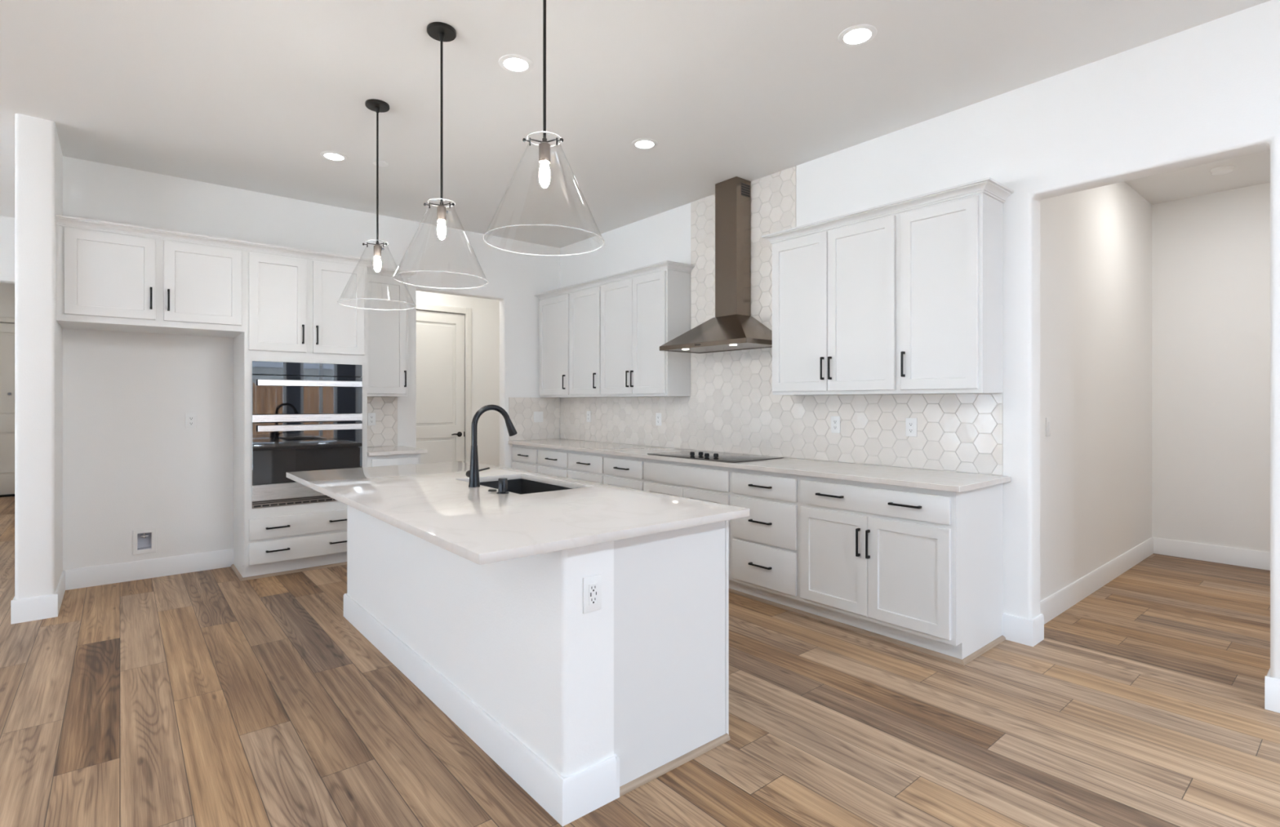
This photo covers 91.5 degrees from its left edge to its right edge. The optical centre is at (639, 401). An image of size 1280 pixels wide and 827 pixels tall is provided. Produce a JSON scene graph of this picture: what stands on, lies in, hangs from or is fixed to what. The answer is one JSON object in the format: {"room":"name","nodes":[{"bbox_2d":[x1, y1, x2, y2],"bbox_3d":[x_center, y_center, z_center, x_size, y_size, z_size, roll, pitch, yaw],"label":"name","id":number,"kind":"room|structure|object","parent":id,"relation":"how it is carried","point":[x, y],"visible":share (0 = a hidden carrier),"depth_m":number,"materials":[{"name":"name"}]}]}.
{"room":"kitchen","nodes":[
{"label":"kitchen","id":0,"kind":"room"},
{"bbox_2d":[0,216,14,283],"bbox_3d":[-7.907,-0.203,4.297,5.663,3.065,0.130,0,0,-40],"label":"wall","id":1,"kind":"structure","parent":0,"point":[6,224],"depth_m":5.86,"materials":[{"name":"white paint"}]},
{"bbox_2d":[0,282,14,323],"bbox_3d":[-9.148,-0.203,8.555,2.113,3.065,0.120,0,0,-40],"label":"wall","id":2,"kind":"structure","parent":0,"point":[6,290],"depth_m":8.72,"materials":[{"name":"white paint"}]},
{"bbox_2d":[0,322,14,494],"bbox_3d":[-8.941,0.099,8.688,0.904,2.402,0.062,0,0,-40],"label":"door","id":3,"kind":"structure","parent":2,"relation":"in","point":[6,330],"depth_m":8.74,"materials":[{"name":"white paint"}]},
{"bbox_2d":[0,316,14,322],"bbox_3d":[-8.917,0.072,8.658,1.070,2.515,0.019,0,0,-40],"label":"trim","id":4,"kind":"structure","parent":2,"relation":"attached to","point":[2,319],"depth_m":8.71,"materials":[{"name":"white paint"}]},
{"bbox_2d":[0,493,14,497],"bbox_3d":[-8.959,1.317,8.708,0.920,0.026,0.108,0,0,-40],"label":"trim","id":5,"kind":"structure","parent":2,"relation":"attached to","point":[10,495],"depth_m":8.72,"materials":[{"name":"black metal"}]},
{"bbox_2d":[14,113,62,599],"bbox_3d":[-5.998,-0.203,6.567,0.177,3.065,7.200,0,0,-40],"label":"wall","id":6,"kind":"structure","parent":0,"point":[38,156],"depth_m":3.81,"materials":[{"name":"white paint"}]},
{"bbox_2d":[10,569,65,624],"bbox_3d":[-4.653,1.260,4.955,0.205,0.140,3.029,0,0,-40],"label":"baseboard","id":7,"kind":"structure","parent":6,"relation":"attached to","point":[34,608],"depth_m":3.80,"materials":[{"name":"white paint"}]},
{"bbox_2d":[62,155,559,570],"bbox_3d":[-2.531,-0.203,5.774,4.130,3.065,0.130,0,0,-40],"label":"wall","id":8,"kind":"structure","parent":0,"point":[131,460],"depth_m":4.85,"materials":[{"name":"white paint"}]},
{"bbox_2d":[132,528,156,555],"bbox_3d":[-3.750,1.050,4.716,0.140,0.185,0.083,0,0,-40],"label":"water supply box","id":9,"kind":"object","parent":8,"relation":"attached to","point":[144,540],"visible":1,"depth_m":4.71,"materials":[{"name":"white plastic"}]},
{"bbox_2d":[65,548,233,590],"bbox_3d":[-3.676,1.260,4.725,1.001,0.140,0.014,0,0,-40],"label":"baseboard","id":10,"kind":"structure","parent":8,"relation":"attached to","point":[83,577],"depth_m":4.68,"materials":[{"name":"white paint"}]},
{"bbox_2d":[56,225,244,337],"bbox_3d":[-3.480,-0.817,4.480,1.014,0.601,0.640,0,0,-40],"label":"upper cabinet","id":11,"kind":"object","parent":8,"relation":"attached to","point":[108,282],"visible":1,"depth_m":4.24,"materials":[{"name":"white paint"}]},
{"bbox_2d":[185,413,196,428],"bbox_3d":[-3.506,0.149,4.869,0.072,0.116,0.009,0,0,-40],"label":"outlet","id":12,"kind":"object","parent":8,"relation":"attached to","point":[190,418],"visible":1,"depth_m":4.87,"materials":[{"name":"white plastic"}]},
{"bbox_2d":[188,416,193,425],"bbox_3d":[-3.504,0.149,4.867,0.033,0.068,0.003,0,0,-40],"label":"receptacle","id":13,"kind":"object","parent":12,"relation":"attached to","point":[190,418],"depth_m":4.86,"materials":[{"name":"white plastic"}]},
{"bbox_2d":[367,396,397,447],"bbox_3d":[-2.459,0.184,5.743,0.443,0.462,0.009,0,0,-40],"label":"tile backsplash","id":14,"kind":"structure","parent":8,"relation":"attached to","point":[384,433],"depth_m":5.80,"materials":[{"name":"white tile"}]},
{"bbox_2d":[367,413,375,425],"bbox_3d":[-2.466,0.160,5.726,0.072,0.116,0.009,0,0,-40],"label":"outlet","id":15,"kind":"object","parent":14,"relation":"attached to","point":[371,416],"visible":1,"depth_m":5.72,"materials":[{"name":"white plastic"}]},
{"bbox_2d":[369,415,373,422],"bbox_3d":[-2.464,0.160,5.724,0.033,0.068,0.003,0,0,-40],"label":"receptacle","id":16,"kind":"object","parent":15,"relation":"attached to","point":[371,417],"depth_m":5.72,"materials":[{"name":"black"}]},
{"bbox_2d":[367,273,408,396],"bbox_3d":[-2.350,-0.583,5.608,0.439,1.069,0.355,0,0,-40],"label":"upper cabinet","id":17,"kind":"object","parent":8,"relation":"attached to","point":[387,295],"visible":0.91,"depth_m":5.52,"materials":[{"name":"white paint"}]},
{"bbox_2d":[508,397,559,440],"bbox_3d":[-1.151,0.184,6.834,0.633,0.462,0.009,0,0,-40],"label":"tile backsplash","id":18,"kind":"structure","parent":8,"relation":"attached to","point":[521,410],"depth_m":6.82,"materials":[{"name":"white tile"}]},
{"bbox_2d":[533,411,542,422],"bbox_3d":[-1.116,0.167,6.852,0.118,0.116,0.010,0,0,-40],"label":"light switch","id":19,"kind":"object","parent":18,"relation":"attached to","point":[538,415],"visible":1,"depth_m":6.85,"materials":[{"name":"white plastic"}]},
{"bbox_2d":[416,290,499,466],"bbox_3d":[-2.685,-0.203,7.215,2.520,3.065,0.120,0,0,-40],"label":"wall","id":20,"kind":"structure","parent":0,"point":[485,312],"depth_m":7.75,"materials":[{"name":"white paint"}]},
{"bbox_2d":[416,310,464,463],"bbox_3d":[-2.441,0.128,7.338,0.805,2.380,0.094,0,0,-40],"label":"door","id":21,"kind":"structure","parent":20,"relation":"in","point":[440,336],"depth_m":7.41,"materials":[{"name":"white paint"}]},
{"bbox_2d":[416,302,471,461],"bbox_3d":[-2.436,0.092,7.332,0.973,2.475,0.019,0,0,-40],"label":"trim","id":22,"kind":"structure","parent":20,"relation":"attached to","point":[468,311],"depth_m":7.60,"materials":[{"name":"white paint"}]},
{"bbox_2d":[0,0,1271,248],"bbox_3d":[-2.579,-1.810,3.872,13.300,0.150,15.950,0,0,-40],"label":"ceiling","id":23,"kind":"structure","parent":0,"point":[246,95],"depth_m":3.45,"materials":[{"name":"white paint"}]},
{"bbox_2d":[320,151,347,161],"bbox_3d":[-2.162,-1.732,4.403,0.176,0.006,0.176,0,0,-40],"label":"recessed light","id":24,"kind":"object","parent":23,"relation":"in","point":[330,155],"visible":1,"depth_m":4.39,"materials":[{"name":"white plastic"}]},
{"bbox_2d":[337,98,415,306],"bbox_3d":[-1.532,-1.150,3.638,0.425,1.170,0.425,0,0,-40],"label":"pendant lamp","id":25,"kind":"object","parent":23,"relation":"hanging from","point":[378,106],"visible":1,"depth_m":3.63,"materials":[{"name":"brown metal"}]},
{"bbox_2d":[373,244,381,257],"bbox_3d":[-1.532,-0.880,3.638,0.041,0.069,0.041,0,0,-40],"label":"socket","id":26,"kind":"object","parent":25,"relation":"attached to","point":[377,248],"depth_m":3.62,"materials":[{"name":"grey metal"}]},
{"bbox_2d":[373,160,388,167],"bbox_3d":[-1.889,-1.730,4.538,0.106,0.009,0.106,0,0,-40],"label":"sprinkler cover","id":27,"kind":"object","parent":23,"relation":"attached to","point":[382,164],"visible":0.87,"depth_m":4.53,"materials":[{"name":"white plastic"}]},
{"bbox_2d":[393,22,488,282],"bbox_3d":[-0.927,-1.150,2.912,0.425,1.170,0.425,0,0,-40],"label":"pendant lamp","id":28,"kind":"object","parent":23,"relation":"hanging from","point":[441,32],"visible":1,"depth_m":2.91,"materials":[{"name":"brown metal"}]},
{"bbox_2d":[436,204,446,222],"bbox_3d":[-0.927,-0.880,2.912,0.041,0.069,0.041,0,0,-40],"label":"socket","id":29,"kind":"object","parent":28,"relation":"attached to","point":[441,210],"depth_m":2.90,"materials":[{"name":"grey metal"}]},
{"bbox_2d":[498,53,533,73],"bbox_3d":[-0.637,-1.732,3.200,0.176,0.006,0.176,0,0,-40],"label":"recessed light","id":30,"kind":"object","parent":23,"relation":"in","point":[517,64],"visible":1,"depth_m":3.19,"materials":[{"name":"white plastic"}]},
{"bbox_2d":[483,0,604,242],"bbox_3d":[-0.338,-1.150,2.206,0.425,1.170,0.425,0,0,-40],"label":"pendant lamp","id":31,"kind":"object","parent":23,"relation":"hanging from","point":[544,147],"visible":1,"depth_m":2.20,"materials":[{"name":"clear glass"}]},
{"bbox_2d":[538,142,550,164],"bbox_3d":[-0.338,-0.880,2.206,0.041,0.069,0.041,0,0,-40],"label":"socket","id":32,"kind":"object","parent":31,"relation":"attached to","point":[544,147],"depth_m":2.19,"materials":[{"name":"grey metal"}]},
{"bbox_2d":[631,137,657,149],"bbox_3d":[0.031,-1.732,4.192,0.176,0.006,0.176,0,0,-40],"label":"recessed light","id":33,"kind":"object","parent":23,"relation":"in","point":[644,143],"visible":1,"depth_m":4.19,"materials":[{"name":"white plastic"}]},
{"bbox_2d":[838,24,877,46],"bbox_3d":[1.030,-1.732,2.952,0.176,0.006,0.176,0,0,-40],"label":"recessed light","id":34,"kind":"object","parent":23,"relation":"in","point":[859,34],"visible":1,"depth_m":2.94,"materials":[{"name":"white plastic"}]},
{"bbox_2d":[1209,164,1235,175],"bbox_3d":[4.335,-1.718,4.639,0.136,0.035,0.136,0,0,-40],"label":"smoke detector","id":35,"kind":"object","parent":23,"relation":"attached to","point":[1223,170],"visible":1,"depth_m":4.61,"materials":[{"name":"white plastic"}]},
{"bbox_2d":[0,496,1279,826],"bbox_3d":[-2.579,1.390,3.872,13.300,0.120,15.950,0,0,-40],"label":"floor","id":36,"kind":"structure","parent":0,"point":[207,698],"depth_m":2.56,"materials":[{"name":"brown wood"}]},
{"bbox_2d":[240,561,346,581],"bbox_3d":[-2.630,1.321,4.911,0.882,0.019,0.019,0,0,-40],"label":"trim","id":37,"kind":"structure","parent":36,"relation":"on","point":[344,562],"depth_m":4.85,"materials":[{"name":"brown wood"}]},
{"bbox_2d":[233,250,367,577],"bbox_3d":[-2.759,0.106,5.081,0.863,2.447,0.640,0,0,-40],"label":"tall cabinet","id":38,"kind":"object","parent":36,"relation":"on","point":[293,313],"visible":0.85,"depth_m":4.82,"materials":[{"name":"white paint"}]},
{"bbox_2d":[55,214,416,279],"bbox_3d":[-2.958,-1.145,4.913,2.371,0.056,0.644,0,0,-40],"label":"crown molding","id":39,"kind":"structure","parent":38,"relation":"on","point":[61,220],"depth_m":4.47,"materials":[{"name":"white paint"}]},
{"bbox_2d":[231,564,243,581],"bbox_3d":[-3.125,1.321,4.831,0.019,0.019,0.530,0,0,-40],"label":"trim","id":40,"kind":"structure","parent":38,"relation":"attached to","point":[233,567],"depth_m":4.82,"materials":[{"name":"brown wood"}]},
{"bbox_2d":[252,360,362,508],"bbox_3d":[-2.584,0.245,4.874,0.772,1.095,0.124,0,0,-40],"label":"double oven","id":41,"kind":"object","parent":38,"relation":"in","point":[306,416],"visible":0.89,"depth_m":4.81,"materials":[{"name":"grey"}]},
{"bbox_2d":[367,453,420,466],"bbox_3d":[-2.257,0.888,5.500,0.443,0.884,0.640,0,0,-40],"label":"base cabinet","id":42,"kind":"object","parent":36,"relation":"on","point":[405,459],"visible":0.1,"depth_m":5.27,"materials":[{"name":"white paint"}]},
{"bbox_2d":[367,445,426,456],"bbox_3d":[-2.240,0.431,5.511,0.483,0.030,0.644,0,0,-40],"label":"countertop","id":43,"kind":"structure","parent":42,"relation":"on","point":[392,450],"depth_m":5.35,"materials":[{"name":"white stone"}]},
{"bbox_2d":[511,444,538,472],"bbox_3d":[-0.978,0.888,6.625,0.648,0.884,0.543,0,0,-40],"label":"base cabinet","id":44,"kind":"object","parent":36,"relation":"on","point":[523,457],"visible":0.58,"depth_m":6.41,"materials":[{"name":"white paint"}]},
{"bbox_2d":[343,504,730,826],"bbox_3d":[-0.726,0.888,3.173,0.823,0.884,2.495,0,0,-40],"label":"kitchen island","id":45,"kind":"object","parent":36,"relation":"on","point":[582,711],"visible":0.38,"depth_m":2.26,"materials":[{"name":"white paint"}]},
{"bbox_2d":[286,460,749,564],"bbox_3d":[-0.831,0.431,3.053,1.129,0.030,2.577,0,0,-40],"label":"island countertop","id":46,"kind":"structure","parent":45,"relation":"on","point":[434,503],"depth_m":2.40,"materials":[{"name":"white stone"}]},
{"bbox_2d":[466,404,517,487],"bbox_3d":[-0.745,0.215,3.133,0.260,0.402,0.090,0,0,-40],"label":"kitchen faucet","id":47,"kind":"object","parent":46,"relation":"on","point":[473,473],"visible":1,"depth_m":3.05,"materials":[{"name":"black metal"}]},
{"bbox_2d":[468,444,479,487],"bbox_3d":[-0.812,0.313,3.054,0.055,0.206,0.055,0,0,-40],"label":"faucet","id":48,"kind":"object","parent":47,"relation":"attached to","point":[473,473],"depth_m":3.04,"materials":[{"name":"black metal"}]},
{"bbox_2d":[488,488,497,491],"bbox_3d":[-0.689,0.412,2.909,0.042,0.008,0.042,0,0,-40],"label":"cover","id":49,"kind":"object","parent":46,"relation":"on","point":[489,490],"visible":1,"depth_m":2.90,"materials":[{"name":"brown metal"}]},
{"bbox_2d":[496,477,509,493],"bbox_3d":[-0.624,0.382,2.837,0.056,0.068,0.056,0,0,-40],"label":"air gap","id":50,"kind":"object","parent":46,"relation":"on","point":[502,482],"visible":1,"depth_m":2.82,"materials":[{"name":"black metal"}]},
{"bbox_2d":[480,478,573,494],"bbox_3d":[-0.612,0.558,3.208,0.440,0.223,0.760,0,0,-40],"label":"sink","id":51,"kind":"object","parent":46,"relation":"in","point":[520,486],"visible":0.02,"depth_m":3.52,"materials":[{"name":"grey"}]},
{"bbox_2d":[582,573,601,613],"bbox_3d":[-0.155,0.627,2.037,0.072,0.116,0.009,0,0,-40],"label":"outlet","id":52,"kind":"object","parent":45,"relation":"attached to","point":[592,585],"visible":1,"depth_m":2.03,"materials":[{"name":"white plastic"}]},
{"bbox_2d":[589,582,597,604],"bbox_3d":[-0.153,0.627,2.034,0.033,0.068,0.003,0,0,-40],"label":"receptacle","id":53,"kind":"object","parent":52,"relation":"attached to","point":[593,586],"depth_m":2.03,"materials":[{"name":"white plastic"}]},
{"bbox_2d":[537,447,568,477],"bbox_3d":[-0.628,0.888,6.205,0.648,0.884,0.550,0,0,-40],"label":"base cabinet","id":54,"kind":"object","parent":36,"relation":"on","point":[551,461],"visible":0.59,"depth_m":6.00,"materials":[{"name":"white paint"}]},
{"bbox_2d":[568,450,604,484],"bbox_3d":[-0.274,0.888,5.781,0.648,0.884,0.555,0,0,-40],"label":"base cabinet","id":55,"kind":"object","parent":36,"relation":"on","point":[584,466],"visible":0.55,"depth_m":5.58,"materials":[{"name":"white paint"}]},
{"bbox_2d":[603,453,644,490],"bbox_3d":[0.076,0.888,5.362,0.648,0.884,0.537,0,0,-40],"label":"base cabinet","id":56,"kind":"object","parent":36,"relation":"on","point":[627,472],"visible":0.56,"depth_m":5.15,"materials":[{"name":"white paint"}]},
{"bbox_2d":[644,458,738,591],"bbox_3d":[0.544,0.888,4.800,0.648,0.884,0.925,0,0,-40],"label":"base cabinet","id":57,"kind":"object","parent":36,"relation":"on","point":[709,483],"visible":0.26,"depth_m":4.53,"materials":[{"name":"white paint"}]},
{"bbox_2d":[732,467,806,611],"bbox_3d":[1.018,0.888,4.232,0.648,0.884,0.555,0,0,-40],"label":"base cabinet","id":58,"kind":"object","parent":36,"relation":"on","point":[766,543],"visible":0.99,"depth_m":4.01,"materials":[{"name":"white paint"}]},
{"bbox_2d":[800,475,1003,659],"bbox_3d":[1.495,0.888,3.660,0.648,0.884,0.935,0,0,-40],"label":"base cabinet","id":59,"kind":"object","parent":36,"relation":"on","point":[922,567],"visible":0.98,"depth_m":3.38,"materials":[{"name":"white paint"}]},
{"bbox_2d":[507,438,1010,492],"bbox_3d":[0.333,0.431,5.054,0.651,0.030,4.644,0,0,-40],"label":"countertop","id":60,"kind":"structure","parent":59,"relation":"on","point":[940,480],"depth_m":3.90,"materials":[{"name":"white stone"}]},
{"bbox_2d":[647,449,783,462],"bbox_3d":[0.557,0.394,4.772,0.544,0.043,0.915,0,0,-40],"label":"cooktop","id":61,"kind":"object","parent":60,"relation":"in","point":[693,454],"visible":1,"depth_m":4.64,"materials":[{"name":"black glass"}]},
{"bbox_2d":[728,588,964,665],"bbox_3d":[0.163,1.321,4.926,0.019,0.019,4.624,0,0,-40],"label":"trim","id":62,"kind":"structure","parent":59,"relation":"attached to","point":[921,649],"depth_m":3.61,"materials":[{"name":"brown wood"}]},
{"bbox_2d":[962,635,1005,665],"bbox_3d":[1.836,1.321,3.323,0.535,0.019,0.019,0,0,-40],"label":"trim","id":63,"kind":"structure","parent":59,"relation":"attached to","point":[981,651],"depth_m":3.31,"materials":[{"name":"brown wood"}]},
{"bbox_2d":[560,0,1279,679],"bbox_3d":[1.711,-0.203,4.033,0.155,3.065,10.700,0,0,-40],"label":"wall","id":64,"kind":"structure","parent":0,"point":[1208,92],"depth_m":3.40,"materials":[{"name":"white paint"}]},
{"bbox_2d":[538,293,586,397],"bbox_3d":[-0.819,-0.583,6.685,0.330,1.069,0.595,0,0,-40],"label":"upper cabinet","id":65,"kind":"object","parent":64,"relation":"attached to","point":[553,312],"visible":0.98,"depth_m":6.60,"materials":[{"name":"white paint"}]},
{"bbox_2d":[569,284,601,397],"bbox_3d":[-0.455,-0.583,6.248,0.330,1.069,0.542,0,0,-40],"label":"upper cabinet","id":66,"kind":"object","parent":64,"relation":"attached to","point":[585,304],"visible":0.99,"depth_m":6.16,"materials":[{"name":"white paint"}]},
{"bbox_2d":[600,269,691,396],"bbox_3d":[0.019,-0.583,5.681,0.330,1.069,0.936,0,0,-40],"label":"upper cabinet","id":67,"kind":"object","parent":64,"relation":"attached to","point":[640,314],"visible":1,"depth_m":5.45,"materials":[{"name":"white paint"}]},
{"bbox_2d":[533,260,694,299],"bbox_3d":[-0.344,-1.145,6.105,0.322,0.056,2.159,0,0,-40],"label":"crown molding","id":68,"kind":"structure","parent":67,"relation":"on","point":[667,264],"depth_m":5.70,"materials":[{"name":"white paint"}]},
{"bbox_2d":[659,176,772,353],"bbox_3d":[0.624,-1.073,4.835,0.463,1.321,0.911,0,0,-40],"label":"range hood","id":69,"kind":"object","parent":64,"relation":"attached to","point":[733,327],"visible":0.94,"depth_m":4.84,"materials":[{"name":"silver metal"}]},
{"bbox_2d":[560,165,1003,475],"bbox_3d":[0.570,-0.659,5.272,0.009,2.150,4.594,0,0,-40],"label":"tile backsplash","id":70,"kind":"structure","parent":64,"relation":"attached to","point":[731,406],"depth_m":4.79,"materials":[{"name":"white tile"}]},
{"bbox_2d":[586,410,591,422],"bbox_3d":[-0.543,0.156,6.593,0.009,0.116,0.072,0,0,-40],"label":"outlet","id":71,"kind":"object","parent":70,"relation":"attached to","point":[588,412],"visible":1,"depth_m":6.58,"materials":[{"name":"white plastic"}]},
{"bbox_2d":[656,413,661,426],"bbox_3d":[0.171,0.162,5.737,0.009,0.116,0.072,0,0,-40],"label":"outlet","id":72,"kind":"object","parent":70,"relation":"attached to","point":[658,415],"visible":1,"depth_m":5.73,"materials":[{"name":"white plastic"}]},
{"bbox_2d":[831,416,839,433],"bbox_3d":[1.355,0.158,4.318,0.009,0.116,0.072,0,0,-40],"label":"outlet","id":73,"kind":"object","parent":70,"relation":"attached to","point":[835,420],"visible":1,"depth_m":4.31,"materials":[{"name":"white plastic"}]},
{"bbox_2d":[833,419,837,429],"bbox_3d":[1.352,0.158,4.316,0.003,0.068,0.033,0,0,-40],"label":"receptacle","id":74,"kind":"object","parent":73,"relation":"attached to","point":[835,421],"depth_m":4.31,"materials":[{"name":"white plastic"}]},
{"bbox_2d":[905,417,916,436],"bbox_3d":[1.699,0.160,3.905,0.009,0.116,0.072,0,0,-40],"label":"outlet","id":75,"kind":"object","parent":70,"relation":"attached to","point":[910,423],"visible":1,"depth_m":3.90,"materials":[{"name":"white plastic"}]},
{"bbox_2d":[908,422,913,432],"bbox_3d":[1.697,0.160,3.903,0.003,0.068,0.033,0,0,-40],"label":"receptacle","id":76,"kind":"object","parent":75,"relation":"attached to","point":[910,424],"depth_m":3.90,"materials":[{"name":"white plastic"}]},
{"bbox_2d":[772,213,912,395],"bbox_3d":[1.320,-0.583,4.121,0.330,1.069,0.927,0,0,-40],"label":"upper cabinet","id":77,"kind":"object","parent":64,"relation":"attached to","point":[835,291],"visible":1,"depth_m":3.99,"materials":[{"name":"white paint"}]},
{"bbox_2d":[761,177,1013,244],"bbox_3d":[1.470,-1.145,3.940,0.334,0.056,1.505,0,0,-40],"label":"crown molding","id":78,"kind":"structure","parent":77,"relation":"attached to","point":[988,186],"depth_m":3.65,"materials":[{"name":"white paint"}]},
{"bbox_2d":[897,192,1003,394],"bbox_3d":[1.768,-0.583,3.585,0.330,1.069,0.470,0,0,-40],"label":"upper cabinet","id":79,"kind":"object","parent":64,"relation":"attached to","point":[950,253],"visible":1,"depth_m":3.46,"materials":[{"name":"white paint"}]},
{"bbox_2d":[1264,668,1279,712],"bbox_3d":[3.904,1.260,1.394,0.169,0.140,3.539,0,0,-40],"label":"baseboard","id":80,"kind":"structure","parent":64,"relation":"attached to","point":[1272,685],"depth_m":2.68,"materials":[{"name":"white paint"}]},
{"bbox_2d":[1040,182,1151,600],"bbox_3d":[3.363,-0.203,4.613,3.125,3.065,0.124,0,0,-40],"label":"wall","id":81,"kind":"structure","parent":0,"point":[1095,243],"depth_m":4.38,"materials":[{"name":"white paint"}]},
{"bbox_2d":[1045,417,1050,436],"bbox_3d":[2.490,0.153,3.797,0.072,0.116,0.010,0,0,-40],"label":"light switch","id":82,"kind":"object","parent":81,"relation":"attached to","point":[1047,419],"visible":1,"depth_m":3.79,"materials":[{"name":"white plastic"}]},
{"bbox_2d":[1002,537,1153,646],"bbox_3d":[3.303,1.260,4.459,3.174,0.140,0.154,0,0,-40],"label":"baseboard","id":83,"kind":"structure","parent":81,"relation":"attached to","point":[1056,603],"depth_m":4.00,"materials":[{"name":"white paint"}]},
{"bbox_2d":[1151,182,1270,552],"bbox_3d":[5.493,-0.203,4.405,0.120,3.065,2.926,0,0,-40],"label":"wall","id":84,"kind":"structure","parent":0,"point":[1211,252],"depth_m":5.18,"materials":[{"name":"white paint"}]},
{"bbox_2d":[1153,537,1270,570],"bbox_3d":[5.404,1.260,4.408,0.014,0.140,2.806,0,0,-40],"label":"baseboard","id":85,"kind":"structure","parent":84,"relation":"attached to","point":[1193,550],"depth_m":5.17,"materials":[{"name":"white paint"}]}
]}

